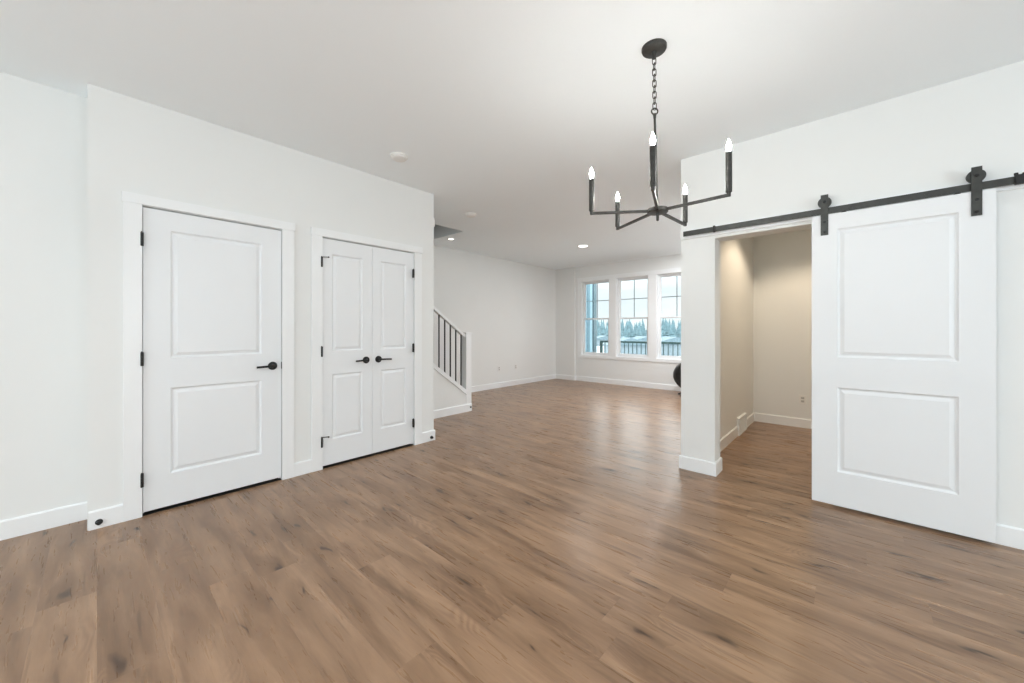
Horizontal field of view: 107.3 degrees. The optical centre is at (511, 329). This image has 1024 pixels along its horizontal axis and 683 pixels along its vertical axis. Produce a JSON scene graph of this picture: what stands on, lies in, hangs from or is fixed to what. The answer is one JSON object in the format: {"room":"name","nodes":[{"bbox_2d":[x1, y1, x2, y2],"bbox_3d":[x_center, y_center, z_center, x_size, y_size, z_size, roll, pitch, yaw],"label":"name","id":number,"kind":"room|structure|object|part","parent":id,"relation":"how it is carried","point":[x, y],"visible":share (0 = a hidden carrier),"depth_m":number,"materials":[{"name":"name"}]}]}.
{"room":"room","nodes":[
{"label":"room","id":0,"kind":"room"},
{"bbox_2d":[0,72,86,520],"bbox_3d":[-4.454,-0.138,0.980,0.708,2.743,4.660,0,0,42],"label":"wall","id":1,"kind":"structure","parent":0,"point":[43,128],"depth_m":2.32,"materials":[{"name":"white paint"}]},
{"bbox_2d":[95,519,102,524],"bbox_3d":[-2.552,1.193,2.330,0.026,0.034,0.034,0,0,42],"label":"door stop","id":2,"kind":"object","parent":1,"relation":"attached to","point":[99,521],"visible":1,"depth_m":2.33,"materials":[{"name":"black metal"}]},
{"bbox_2d":[0,430,434,540],"bbox_3d":[-3.526,1.177,1.814,0.721,0.113,7.143,0,0,42],"label":"baseboard","id":3,"kind":"structure","parent":1,"relation":"attached to","point":[39,521],"depth_m":2.35,"materials":[{"name":"white wood"}]},
{"bbox_2d":[87,83,433,530],"bbox_3d":[-2.235,-0.138,3.334,0.828,2.743,3.130,0,0,42],"label":"wall","id":4,"kind":"structure","parent":0,"point":[134,145],"depth_m":2.72,"materials":[{"name":"white paint"}]},
{"bbox_2d":[121,191,294,521],"bbox_3d":[-2.179,0.173,2.804,0.076,2.120,1.010,0,0,42],"label":"trim","id":5,"kind":"structure","parent":4,"relation":"attached to","point":[132,202],"depth_m":2.47,"materials":[{"name":"white wood"}]},
{"bbox_3d":[-2.466,0.206,2.451,0.017,2.055,0.088,0,0,42],"label":"casing","id":6,"kind":"part","parent":5,"relation":"part of","materials":[{"name":"white wood"}]},
{"bbox_3d":[-1.855,0.206,3.123,0.017,2.055,0.088,0,0,42],"label":"casing","id":7,"kind":"part","parent":5,"relation":"part of","materials":[{"name":"white wood"}]},
{"bbox_2d":[140,207,281,511],"bbox_3d":[-2.163,0.200,2.786,0.090,2.020,0.833,0,0,42],"label":"door","id":8,"kind":"structure","parent":4,"relation":"in","point":[210,358],"depth_m":2.75,"materials":[{"name":"white wood"}]},
{"bbox_3d":[-1.943,0.295,2.976,0.020,0.019,0.121,0,0,42],"label":"lever","id":9,"kind":"part","parent":8,"relation":"part of","materials":[{"name":"black metal"}]},
{"bbox_3d":[-1.918,0.293,3.032,0.050,0.066,0.066,0,0,42],"label":"handle","id":10,"kind":"part","parent":8,"relation":"part of","materials":[{"name":"black metal"}]},
{"bbox_2d":[142,478,281,515],"bbox_3d":[-2.212,1.231,2.834,0.119,0.004,0.818,0,0,42],"label":"trim","id":11,"kind":"structure","parent":4,"relation":"attached to","point":[275,479],"depth_m":2.76,"materials":[{"name":"black metal"}]},
{"bbox_2d":[321,238,371,465],"bbox_3d":[-1.520,0.200,3.493,0.090,2.020,0.484,0,0,42],"label":"door","id":12,"kind":"structure","parent":4,"relation":"in","point":[346,351],"depth_m":3.50,"materials":[{"name":"white wood"}]},
{"bbox_2d":[311,227,422,471],"bbox_3d":[-1.375,0.173,3.690,0.076,2.120,1.130,0,0,42],"label":"trim","id":13,"kind":"structure","parent":4,"relation":"attached to","point":[317,234],"depth_m":3.31,"materials":[{"name":"white wood"}]},
{"bbox_3d":[-1.702,0.206,3.292,0.017,2.055,0.088,0,0,42],"label":"casing","id":14,"kind":"part","parent":13,"relation":"part of","materials":[{"name":"white wood"}]},
{"bbox_3d":[-1.011,0.206,4.053,0.017,2.055,0.088,0,0,42],"label":"casing","id":15,"kind":"part","parent":13,"relation":"part of","materials":[{"name":"white wood"}]},
{"bbox_2d":[323,444,412,468],"bbox_3d":[-1.407,1.231,3.719,0.119,0.004,0.938,0,0,42],"label":"trim","id":16,"kind":"structure","parent":4,"relation":"attached to","point":[407,445],"depth_m":3.65,"materials":[{"name":"black metal"}]},
{"bbox_2d":[372,247,413,452],"bbox_3d":[-1.199,0.200,3.846,0.090,2.020,0.464,0,0,42],"label":"door","id":17,"kind":"structure","parent":4,"relation":"in","point":[392,270],"depth_m":3.84,"materials":[{"name":"white wood"}]},
{"bbox_3d":[-1.303,0.293,3.710,0.050,0.066,0.066,0,0,42],"label":"handle","id":18,"kind":"part","parent":17,"relation":"part of","materials":[{"name":"black metal"}]},
{"bbox_2d":[434,369,465,409],"bbox_3d":[-1.131,0.653,5.238,0.100,1.161,1.212,0,0,42],"label":"wall","id":19,"kind":"structure","parent":0,"point":[446,394],"depth_m":5.37,"materials":[{"name":"white paint"}]},
{"bbox_2d":[434,364,466,394],"bbox_3d":[-1.131,0.493,5.238,0.131,0.962,1.212,0,0,42],"label":"trim","id":20,"kind":"structure","parent":19,"relation":"attached to","point":[436,367],"depth_m":5.41,"materials":[{"name":"white wood"}]},
{"bbox_2d":[434,306,471,403],"bbox_3d":[-1.094,0.224,5.280,0.120,2.018,1.324,0,0,42],"label":"stair railing","id":21,"kind":"object","parent":19,"relation":"on","point":[465,337],"visible":0.67,"depth_m":5.66,"materials":[{"name":"white wood"}]},
{"bbox_3d":[-1.131,-0.332,5.238,0.060,0.906,1.212,0,0,42],"label":"handrail","id":22,"kind":"part","parent":21,"relation":"part of","materials":[{"name":"white wood"}]},
{"bbox_3d":[-0.689,0.638,5.725,0.120,1.190,0.120,0,0,42],"label":"newel post","id":23,"kind":"part","parent":21,"relation":"part of","materials":[{"name":"white wood"}]},
{"bbox_2d":[434,403,471,418],"bbox_3d":[-1.044,1.177,5.251,0.013,0.113,1.283,0,0,42],"label":"baseboard","id":24,"kind":"structure","parent":19,"relation":"attached to","point":[449,411],"depth_m":5.44,"materials":[{"name":"white wood"}]},
{"bbox_2d":[434,245,555,386],"bbox_3d":[-1.695,-1.367,6.530,0.150,5.200,8.587,0,0,42],"label":"wall","id":25,"kind":"structure","parent":0,"point":[508,307],"depth_m":7.88,"materials":[{"name":"white paint"}]},
{"bbox_2d":[471,374,555,391],"bbox_3d":[-0.209,1.177,8.044,0.013,0.113,3.905,0,0,42],"label":"baseboard","id":26,"kind":"structure","parent":25,"relation":"attached to","point":[553,376],"depth_m":8.25,"materials":[{"name":"white wood"}]},
{"bbox_2d":[0,379,1023,682],"bbox_3d":[0.465,1.293,1.866,9.621,0.120,12.587,0,0,42],"label":"floor","id":27,"kind":"structure","parent":0,"point":[552,530],"depth_m":1.92,"materials":[{"name":"brown wood"}]},
{"bbox_2d":[673,363,680,396],"bbox_3d":[3.289,0.912,7.010,0.532,0.640,0.302,0,0,18],"label":"chair","id":28,"kind":"object","parent":27,"relation":"on","point":[677,371],"visible":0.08,"depth_m":7.00,"materials":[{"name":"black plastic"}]},
{"bbox_2d":[675,369,680,385],"bbox_3d":[3.261,0.858,6.926,0.492,0.492,0.007,0,0,18],"label":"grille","id":29,"kind":"object","parent":28,"relation":"attached to","point":[676,370],"depth_m":6.99,"materials":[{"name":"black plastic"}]},
{"bbox_2d":[0,0,1023,269],"bbox_3d":[0.465,-1.660,1.866,9.621,0.300,12.587,0,0,42],"label":"ceiling","id":30,"kind":"structure","parent":0,"point":[503,112],"depth_m":2.26,"materials":[{"name":"white paint"}]},
{"bbox_2d":[390,152,407,161],"bbox_3d":[-0.981,-1.491,3.277,0.149,0.037,0.149,0,0,42],"label":"smoke detector","id":31,"kind":"object","parent":30,"relation":"attached to","point":[396,156],"visible":1,"depth_m":3.24,"materials":[{"name":"white plastic"}]},
{"bbox_2d":[465,212,475,217],"bbox_3d":[-0.542,-1.492,4.931,0.149,0.035,0.149,0,0,42],"label":"ceiling sensor","id":32,"kind":"object","parent":30,"relation":"attached to","point":[468,214],"visible":1,"depth_m":4.89,"materials":[{"name":"white plastic"}]},
{"bbox_2d":[589,38,731,229],"bbox_3d":[0.735,-1.045,2.034,0.630,0.929,0.701,0,0,3],"label":"chandelier","id":33,"kind":"object","parent":30,"relation":"hanging from","point":[652,49],"visible":1,"depth_m":2.01,"materials":[{"name":"metal"}]},
{"bbox_3d":[0.583,-0.639,2.039,0.325,0.022,0.025,0,0,8],"label":"arm","id":34,"kind":"part","parent":33,"relation":"part of","materials":[{"name":"metal"}]},
{"bbox_3d":[0.712,-0.639,2.218,0.026,0.022,0.353,0,0,-17],"label":"arm","id":35,"kind":"part","parent":33,"relation":"part of","materials":[{"name":"metal"}]},
{"bbox_3d":[0.636,-0.859,1.703,0.022,0.062,0.022,0,0,42],"label":"bulb","id":36,"kind":"part","parent":33,"relation":"part of","materials":[{"name":"white glass"}]},
{"bbox_3d":[0.701,-0.639,1.837,0.026,0.022,0.324,0,0,26],"label":"arm","id":37,"kind":"part","parent":33,"relation":"part of","materials":[{"name":"metal"}]},
{"bbox_3d":[0.769,-0.894,2.018,0.030,0.519,0.018,0,0,-3],"label":"stem","id":38,"kind":"part","parent":33,"relation":"part of","materials":[{"name":"metal"}]},
{"bbox_3d":[0.929,-0.639,2.171,0.359,0.022,0.026,0,0,-44],"label":"arm","id":39,"kind":"part","parent":33,"relation":"part of","materials":[{"name":"metal"}]},
{"bbox_3d":[0.920,-0.639,1.883,0.026,0.022,0.319,0,0,-44],"label":"arm","id":40,"kind":"part","parent":33,"relation":"part of","materials":[{"name":"metal"}]},
{"bbox_3d":[1.023,-0.867,1.778,0.022,0.062,0.022,0,0,42],"label":"bulb","id":41,"kind":"part","parent":33,"relation":"part of","materials":[{"name":"white glass"}]},
{"bbox_2d":[586,285,586,351],"bbox_3d":[1.649,-0.337,10.012,0.175,3.300,1.043,0,0,42],"label":"wall","id":42,"kind":"structure","parent":0,"point":[586,285],"depth_m":10.32,"materials":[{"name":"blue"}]},
{"bbox_2d":[556,254,680,384],"bbox_3d":[2.812,-0.138,8.087,4.427,2.743,0.222,0,0,42],"label":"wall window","id":43,"kind":"structure","parent":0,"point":[568,362],"depth_m":8.51,"materials":[{"name":"white paint"}]},
{"bbox_3d":[1.624,-0.268,9.088,0.089,1.758,0.017,0,0,42],"label":"casing","id":44,"kind":"part","parent":43,"relation":"part of","materials":[{"name":"white wood"}]},
{"bbox_2d":[583,280,608,355],"bbox_3d":[2.004,-0.268,8.890,0.740,1.758,0.080,0,0,42],"label":"window","id":45,"kind":"structure","parent":43,"relation":"attached to","point":[603,281],"depth_m":9.03,"materials":[{"name":"white plastic"}]},
{"bbox_3d":[1.991,0.154,8.875,0.670,0.845,0.030,0,0,42],"label":"sash","id":46,"kind":"part","parent":45,"relation":"part of","materials":[{"name":"white plastic"}]},
{"bbox_3d":[2.014,-0.672,8.901,0.670,0.879,0.030,0,0,42],"label":"sash","id":47,"kind":"part","parent":45,"relation":"part of","materials":[{"name":"glass"}]},
{"bbox_3d":[2.267,-0.268,8.504,0.168,1.758,0.017,0,0,42],"label":"mullion casing","id":48,"kind":"part","parent":43,"relation":"part of","materials":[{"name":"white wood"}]},
{"bbox_2d":[556,374,680,390],"bbox_3d":[2.753,1.177,8.023,4.427,0.113,0.075,0,0,42],"label":"baseboard","id":49,"kind":"structure","parent":43,"relation":"attached to","point":[558,376],"depth_m":8.35,"materials":[{"name":"white wood"}]},
{"bbox_2d":[618,276,647,357],"bbox_3d":[2.676,-0.268,8.279,0.740,1.758,0.080,0,0,42],"label":"window","id":50,"kind":"structure","parent":43,"relation":"attached to","point":[644,277],"depth_m":8.38,"materials":[{"name":"white plastic"}]},
{"bbox_3d":[2.663,0.154,8.264,0.670,0.845,0.030,0,0,42],"label":"sash","id":51,"kind":"part","parent":50,"relation":"part of","materials":[{"name":"white plastic"}]},
{"bbox_3d":[2.686,-0.672,8.290,0.670,0.879,0.030,0,0,42],"label":"sash","id":52,"kind":"part","parent":50,"relation":"part of","materials":[{"name":"glass"}]},
{"bbox_3d":[2.939,-0.268,7.893,0.168,1.758,0.017,0,0,42],"label":"mullion casing","id":53,"kind":"part","parent":43,"relation":"part of","materials":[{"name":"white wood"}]},
{"bbox_2d":[658,273,680,358],"bbox_3d":[3.348,-0.268,7.668,0.740,1.758,0.080,0,0,42],"label":"window","id":54,"kind":"structure","parent":43,"relation":"attached to","point":[660,277],"depth_m":7.87,"materials":[{"name":"white plastic"}]},
{"bbox_3d":[3.335,0.154,7.654,0.670,0.845,0.030,0,0,42],"label":"sash","id":55,"kind":"part","parent":54,"relation":"part of","materials":[{"name":"white plastic"}]},
{"bbox_3d":[3.358,-0.672,7.679,0.670,0.879,0.030,0,0,42],"label":"sash","id":56,"kind":"part","parent":54,"relation":"part of","materials":[{"name":"glass"}]},
{"bbox_2d":[720,237,752,438],"bbox_3d":[3.069,-0.138,4.980,0.132,2.743,4.155,0,0,42],"label":"wall","id":57,"kind":"structure","parent":0,"point":[736,256],"depth_m":4.37,"materials":[{"name":"white paint"}]},
{"bbox_2d":[737,412,746,435],"bbox_3d":[2.755,1.130,4.516,0.028,0.204,0.410,0,0,42],"label":"air vent","id":58,"kind":"object","parent":57,"relation":"in","point":[742,419],"visible":0.97,"depth_m":4.49,"materials":[{"name":"white metal"}]},
{"bbox_2d":[753,229,811,419],"bbox_3d":[3.469,-0.138,3.440,2.532,2.743,2.413,0,0,42],"label":"wall","id":59,"kind":"structure","parent":0,"point":[782,262],"depth_m":4.87,"materials":[{"name":"white paint"}]},
{"bbox_2d":[799,395,805,404],"bbox_3d":[3.651,0.881,4.737,0.072,0.116,0.008,0,0,42],"label":"wall outlet","id":60,"kind":"object","parent":59,"relation":"attached to","point":[802,398],"visible":1,"depth_m":4.74,"materials":[{"name":"white plastic"}]},
{"bbox_2d":[681,61,1023,528],"bbox_3d":[3.430,-0.138,1.726,5.044,2.743,0.175,0,0,42],"label":"wall","id":61,"kind":"structure","parent":0,"point":[933,137],"depth_m":2.52,"materials":[{"name":"white paint"}]},
{"bbox_2d":[679,412,1023,549],"bbox_3d":[4.192,1.177,2.574,5.057,0.113,2.481,0,0,42],"label":"baseboard","id":62,"kind":"structure","parent":61,"relation":"attached to","point":[1010,536],"depth_m":3.28,"materials":[{"name":"white wood"}]},
{"bbox_2d":[680,175,1023,239],"bbox_3d":[3.365,-0.831,1.655,5.042,0.077,0.018,0,0,42],"label":"trim","id":63,"kind":"structure","parent":61,"relation":"attached to","point":[1020,186],"depth_m":2.80,"materials":[{"name":"white wood"}]},
{"bbox_2d":[683,166,1023,542],"bbox_3d":[2.253,0.135,2.612,2.038,2.156,0.062,0,0,42],"label":"sliding barn door","id":64,"kind":"structure","parent":61,"relation":"in","point":[904,294],"depth_m":2.37,"materials":[{"name":"white wood"}]},
{"bbox_3d":[2.258,-0.840,2.617,2.038,0.066,0.048,0,0,42],"label":"barn door rail","id":65,"kind":"part","parent":64,"relation":"part of","materials":[{"name":"black metal"}]},
{"label":"outside","id":66,"kind":"structure","parent":0,"visible":0},
{"bbox_3d":[4.104,1.398,8.159,5.900,0.170,1.603,0,0,42],"label":"floor","id":67,"kind":"structure","parent":66,"visible":0},
{"bbox_2d":[587,284,596,351],"bbox_3d":[2.146,-0.117,10.521,0.345,2.860,0.340,0,0,42],"label":"porch post","id":68,"kind":"object","parent":67,"relation":"on","point":[591,288],"visible":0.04,"depth_m":10.40,"materials":[{"name":"paint"}]},
{"bbox_2d":[600,340,680,355],"bbox_3d":[4.553,0.811,8.699,5.602,1.005,0.064,0,0,42],"label":"balcony railing","id":69,"kind":"object","parent":67,"relation":"on","point":[601,341],"visible":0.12,"depth_m":9.84,"materials":[{"name":"black metal"}]},
{"bbox_3d":[2.503,0.836,10.562,0.064,0.955,0.064,0,0,42],"label":"railing post","id":70,"kind":"part","parent":69,"relation":"part of","materials":[{"name":"black metal"}]},
{"bbox_3d":[4.553,0.771,8.699,5.600,0.925,0.060,0,0,42],"label":"rail","id":71,"kind":"part","parent":69,"relation":"part of","materials":[{"name":"black metal"}]},
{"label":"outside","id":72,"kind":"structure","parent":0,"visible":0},
{"bbox_3d":[104.369,5.933,263.561,640.000,1.000,509.500,0,0,42],"label":"snow","id":73,"kind":"object","parent":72,"visible":0},
{"bbox_2d":[597,335,607,345],"bbox_3d":[31.236,3.733,128.000,10.000,3.400,9.000,0,0,4],"label":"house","id":74,"kind":"structure","parent":73,"relation":"on","point":[602,337],"depth_m":123.97,"materials":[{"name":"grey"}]},
{"bbox_2d":[600,323,604,334],"bbox_3d":[45.100,0.850,188.471,4.143,9.167,4.221,0,0,24],"label":"conifer","id":75,"kind":"object","parent":73,"relation":"on","point":[602,328],"visible":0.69,"depth_m":188.04,"materials":[{"name":"green plant"}]},
{"bbox_2d":[603,337,646,354],"bbox_3d":[23.793,3.533,78.000,9.400,3.800,9.000,0,0,7],"label":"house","id":76,"kind":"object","parent":73,"relation":"on","point":[622,338],"visible":0.48,"depth_m":73.92,"materials":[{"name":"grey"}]},
{"bbox_2d":[623,325,628,337],"bbox_3d":[55.205,1.280,182.440,3.755,8.307,3.824,0,0,2],"label":"conifer","id":77,"kind":"object","parent":73,"relation":"on","point":[626,334],"visible":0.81,"depth_m":181.74,"materials":[{"name":"green plant"}]},
{"bbox_2d":[629,325,632,337],"bbox_3d":[61.713,1.087,194.012,3.806,8.692,4.202,0,0,14],"label":"conifer","id":78,"kind":"object","parent":73,"relation":"on","point":[631,331],"visible":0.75,"depth_m":193.32,"materials":[{"name":"green plant"}]},
{"bbox_2d":[632,324,636,336],"bbox_3d":[60.504,1.052,185.605,4.236,8.763,3.837,0,0,-7],"label":"conifer","id":79,"kind":"object","parent":73,"relation":"on","point":[635,328],"visible":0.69,"depth_m":185.15,"materials":[{"name":"green plant"}]},
{"bbox_2d":[636,326,641,335],"bbox_3d":[57.314,1.313,170.168,4.032,8.240,4.167,0,0,40],"label":"conifer","id":80,"kind":"object","parent":73,"relation":"on","point":[638,330],"visible":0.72,"depth_m":169.53,"materials":[{"name":"green plant"}]},
{"bbox_2d":[632,336,646,340],"bbox_3d":[36.138,3.633,104.000,9.800,3.600,9.000,0,0,2],"label":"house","id":81,"kind":"structure","parent":73,"relation":"on","point":[641,338],"depth_m":100.52,"materials":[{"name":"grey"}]},
{"bbox_2d":[642,326,646,335],"bbox_3d":[73.182,1.235,208.868,3.677,8.396,4.059,0,0,11],"label":"conifer","id":82,"kind":"object","parent":73,"relation":"on","point":[644,333],"visible":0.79,"depth_m":208.32,"materials":[{"name":"green plant"}]},
{"bbox_2d":[663,321,668,335],"bbox_3d":[85.823,0.205,208.857,5.055,10.456,4.578,0,0,-1],"label":"conifer","id":83,"kind":"object","parent":73,"relation":"on","point":[666,332],"visible":0.83,"depth_m":208.17,"materials":[{"name":"green plant"}]},
{"bbox_2d":[661,336,680,355],"bbox_3d":[34.584,3.483,82.000,11.000,3.900,9.000,0,0,6],"label":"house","id":84,"kind":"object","parent":73,"relation":"on","point":[665,338],"visible":0.24,"depth_m":78.11,"materials":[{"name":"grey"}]},
{"bbox_2d":[669,323,674,336],"bbox_3d":[75.282,0.988,177.432,3.893,8.890,4.298,0,0,-9],"label":"conifer","id":85,"kind":"object","parent":73,"relation":"on","point":[671,331],"visible":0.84,"depth_m":176.97,"materials":[{"name":"green plant"}]},
{"bbox_2d":[676,326,680,337],"bbox_3d":[81.931,1.390,185.221,3.909,8.087,3.541,0,0,26],"label":"conifer","id":86,"kind":"object","parent":73,"relation":"on","point":[678,334],"visible":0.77,"depth_m":184.70,"materials":[{"name":"green plant"}]}
]}

